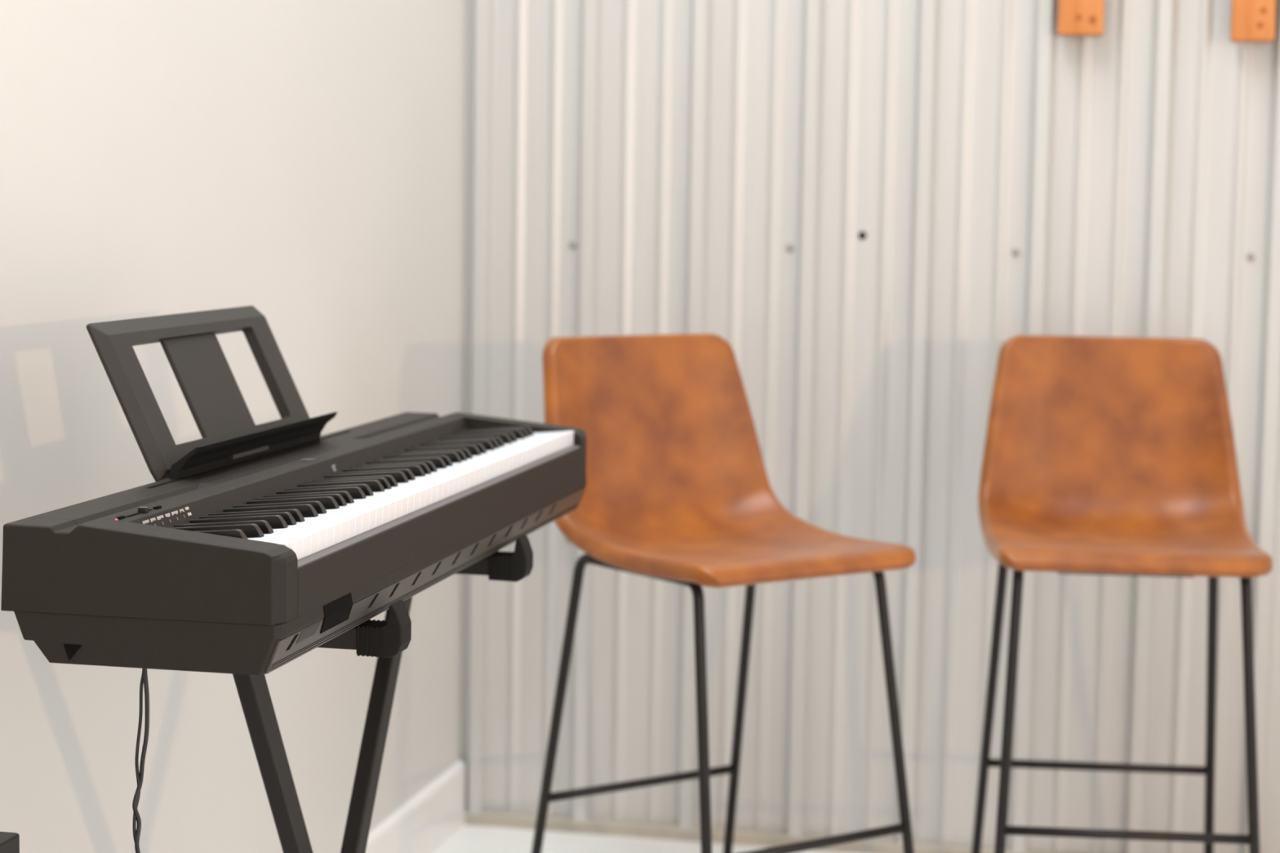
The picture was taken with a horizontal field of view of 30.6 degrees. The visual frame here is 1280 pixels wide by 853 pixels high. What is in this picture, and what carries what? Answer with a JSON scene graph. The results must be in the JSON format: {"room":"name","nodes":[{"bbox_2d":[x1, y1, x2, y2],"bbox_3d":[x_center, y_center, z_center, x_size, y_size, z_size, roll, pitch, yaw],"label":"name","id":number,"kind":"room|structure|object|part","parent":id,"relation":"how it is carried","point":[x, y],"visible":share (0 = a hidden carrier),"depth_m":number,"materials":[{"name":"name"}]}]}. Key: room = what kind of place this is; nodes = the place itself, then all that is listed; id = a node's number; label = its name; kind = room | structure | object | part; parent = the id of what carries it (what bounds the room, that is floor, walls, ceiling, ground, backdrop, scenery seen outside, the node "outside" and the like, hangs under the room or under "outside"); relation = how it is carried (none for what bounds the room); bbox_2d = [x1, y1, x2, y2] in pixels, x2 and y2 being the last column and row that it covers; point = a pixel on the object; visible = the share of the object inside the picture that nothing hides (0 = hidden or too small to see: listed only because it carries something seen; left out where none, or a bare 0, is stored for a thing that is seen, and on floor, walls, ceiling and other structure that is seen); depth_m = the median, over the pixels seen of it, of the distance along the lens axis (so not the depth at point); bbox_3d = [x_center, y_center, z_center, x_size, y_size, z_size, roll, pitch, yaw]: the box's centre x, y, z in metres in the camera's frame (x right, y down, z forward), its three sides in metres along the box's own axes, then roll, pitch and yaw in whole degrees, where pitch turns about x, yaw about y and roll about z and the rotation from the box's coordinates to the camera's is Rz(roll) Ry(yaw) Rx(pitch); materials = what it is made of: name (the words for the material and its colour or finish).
{"room":"music room","nodes":[
{"label":"music room","id":0,"kind":"room"},
{"bbox_2d":[0,0,468,852],"bbox_3d":[-1.417,-0.777,0.318,0.100,4.200,9.866,2,6,12],"label":"wall","id":1,"kind":"structure","parent":0,"point":[303,163],"depth_m":3.71,"materials":[{"name":"beige paint"}]},
{"bbox_2d":[365,760,466,852],"bbox_3d":[-1.198,1.160,1.406,0.016,0.142,7.722,2,6,12],"label":"baseboard","id":2,"kind":"structure","parent":1,"relation":"attached to","point":[434,815],"depth_m":4.89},
{"bbox_2d":[434,825,842,852],"bbox_3d":[2.761,1.516,-0.362,8.713,0.100,9.866,2,6,12],"label":"floor","id":3,"kind":"structure","parent":0,"point":[469,838],"depth_m":5.03,"materials":[{"name":"concrete"}]},
{"bbox_2d":[0,831,19,852],"bbox_3d":[-0.852,0.804,2.463,0.206,0.656,0.490,2,6,12],"label":"base cabinet","id":4,"kind":"object","parent":3,"relation":"on","point":[9,842],"visible":1,"depth_m":2.63,"materials":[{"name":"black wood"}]},
{"bbox_2d":[232,533,533,852],"bbox_3d":[-0.402,0.626,3.003,0.470,0.921,0.591,2,6,12],"label":"keyboard stand","id":5,"kind":"object","parent":3,"relation":"on","point":[386,640],"visible":0.58,"depth_m":2.88,"materials":[{"name":"black metal"}]},
{"bbox_3d":[-0.415,0.630,3.002,0.024,0.860,0.569,2,6,12],"label":"leg","id":6,"kind":"part","parent":5,"relation":"part of","materials":[{"name":"black metal"}]},
{"bbox_2d":[0,305,586,675],"bbox_3d":[-0.407,0.024,2.981,0.394,0.325,1.326,2,6,12],"label":"digital piano","id":7,"kind":"object","parent":5,"relation":"on","point":[251,548],"visible":1,"depth_m":2.66,"materials":[{"name":"black plastic"}]},
{"bbox_2d":[132,668,149,852],"bbox_3d":[-0.673,0.669,2.601,0.263,0.905,0.046,-3,7,-38],"label":"power cable","id":8,"kind":"object","parent":7,"relation":"hanging from","point":[144,681],"visible":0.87,"depth_m":2.64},
{"bbox_3d":[-0.520,0.087,2.451,0.009,0.005,0.010,2,6,12],"label":"volume knob","id":9,"kind":"part","parent":7,"relation":"part of","materials":[{"name":"black plastic"}]},
{"bbox_3d":[-0.552,-0.053,2.998,0.064,0.126,0.166,2,6,12],"label":"panel","id":10,"kind":"part","parent":7,"relation":"part of","materials":[{"name":"plastic"}]},
{"bbox_2d":[265,486,586,674],"bbox_3d":[-0.227,0.169,2.955,0.016,0.034,1.310,2,6,12],"label":"panel","id":11,"kind":"object","parent":7,"relation":"attached to","point":[285,642],"depth_m":2.72,"materials":[{"name":"black plastic"}]},
{"bbox_3d":[-0.222,0.111,2.949,0.012,0.050,1.222,2,6,12],"label":"rail","id":12,"kind":"part","parent":7,"relation":"part of","materials":[{"name":"black plastic"}]},
{"bbox_3d":[-0.456,0.234,2.695,0.335,0.028,0.030,2,6,12],"label":"support arm","id":13,"kind":"part","parent":5,"relation":"part of","materials":[{"name":"black metal"}]},
{"bbox_3d":[-0.384,0.630,3.004,0.024,0.860,0.569,2,6,12],"label":"leg","id":14,"kind":"part","parent":5,"relation":"part of","materials":[{"name":"black metal"}]},
{"bbox_3d":[-0.341,0.184,3.231,0.335,0.028,0.030,2,6,12],"label":"support arm","id":15,"kind":"part","parent":5,"relation":"part of","materials":[{"name":"black metal"}]},
{"bbox_2d":[531,333,915,852],"bbox_3d":[0.145,0.420,4.130,0.495,1.131,0.616,-3,7,-35],"label":"bar stool","id":16,"kind":"object","parent":3,"relation":"on","point":[678,491],"visible":0.99,"depth_m":4.24,"materials":[{"name":"brown leather"}]},
{"bbox_3d":[-0.105,0.597,4.150,0.039,0.757,0.313,-4,7,-42],"label":"leg","id":17,"kind":"part","parent":16,"relation":"part of","materials":[{"name":"black metal"}]},
{"bbox_3d":[0.068,0.623,3.903,0.039,0.758,0.298,-2,6,-28],"label":"leg","id":18,"kind":"part","parent":16,"relation":"part of","materials":[{"name":"black metal"}]},
{"bbox_3d":[0.226,0.580,4.380,0.039,0.757,0.313,-2,6,-28],"label":"leg","id":19,"kind":"part","parent":16,"relation":"part of","materials":[{"name":"black metal"}]},
{"bbox_3d":[0.399,0.606,4.133,0.039,0.758,0.298,-4,7,-42],"label":"leg","id":20,"kind":"part","parent":16,"relation":"part of","materials":[{"name":"black metal"}]},
{"bbox_2d":[971,334,1272,852],"bbox_3d":[0.868,0.417,4.270,0.495,1.131,0.616,1,6,5],"label":"bar stool","id":21,"kind":"object","parent":3,"relation":"on","point":[1104,455],"visible":1,"depth_m":4.45,"materials":[{"name":"brown leather"}]},
{"bbox_3d":[0.676,0.581,4.448,0.039,0.757,0.313,1,6,-2],"label":"leg","id":22,"kind":"part","parent":21,"relation":"part of","materials":[{"name":"black metal"}]},
{"bbox_3d":[0.650,0.609,4.147,0.039,0.758,0.298,2,6,12],"label":"leg","id":23,"kind":"part","parent":21,"relation":"part of","materials":[{"name":"black metal"}]},
{"bbox_3d":[0.870,0.250,4.247,0.240,0.011,0.200,1,6,5],"label":"mounting plate","id":24,"kind":"part","parent":21,"relation":"part of","materials":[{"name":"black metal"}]},
{"bbox_3d":[1.079,0.591,4.413,0.039,0.757,0.313,2,6,12],"label":"leg","id":25,"kind":"part","parent":21,"relation":"part of","materials":[{"name":"black metal"}]},
{"bbox_3d":[1.052,0.619,4.112,0.039,0.758,0.298,1,6,-2],"label":"leg","id":26,"kind":"part","parent":21,"relation":"part of","materials":[{"name":"black metal"}]},
{"bbox_2d":[462,0,1279,852],"bbox_3d":[1.601,-1.145,4.597,4.012,4.200,0.088,2,6,12],"label":"wall","id":27,"kind":"structure","parent":0,"point":[865,200],"depth_m":4.91,"materials":[{"name":"metal"}]},
{"bbox_2d":[464,808,1074,852],"bbox_3d":[2.296,0.961,4.613,5.512,0.028,0.030,2,6,12],"label":"baseboard","id":28,"kind":"structure","parent":27,"relation":"attached to","point":[743,837],"depth_m":5.07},
{"bbox_2d":[1057,0,1104,35],"bbox_3d":[0.892,-1.097,4.686,0.090,0.620,0.041,2,6,12],"label":"wooden board","id":29,"kind":"object","parent":27,"relation":"attached to","point":[1075,17],"visible":1,"depth_m":4.69,"materials":[{"name":"orange wood"}]},
{"bbox_2d":[1230,0,1275,42],"bbox_3d":[1.217,-1.073,4.619,0.084,0.620,0.041,1,6,12],"label":"wooden board","id":30,"kind":"object","parent":27,"relation":"attached to","point":[1251,20],"visible":1,"depth_m":4.63,"materials":[{"name":"orange wood"}]}
]}

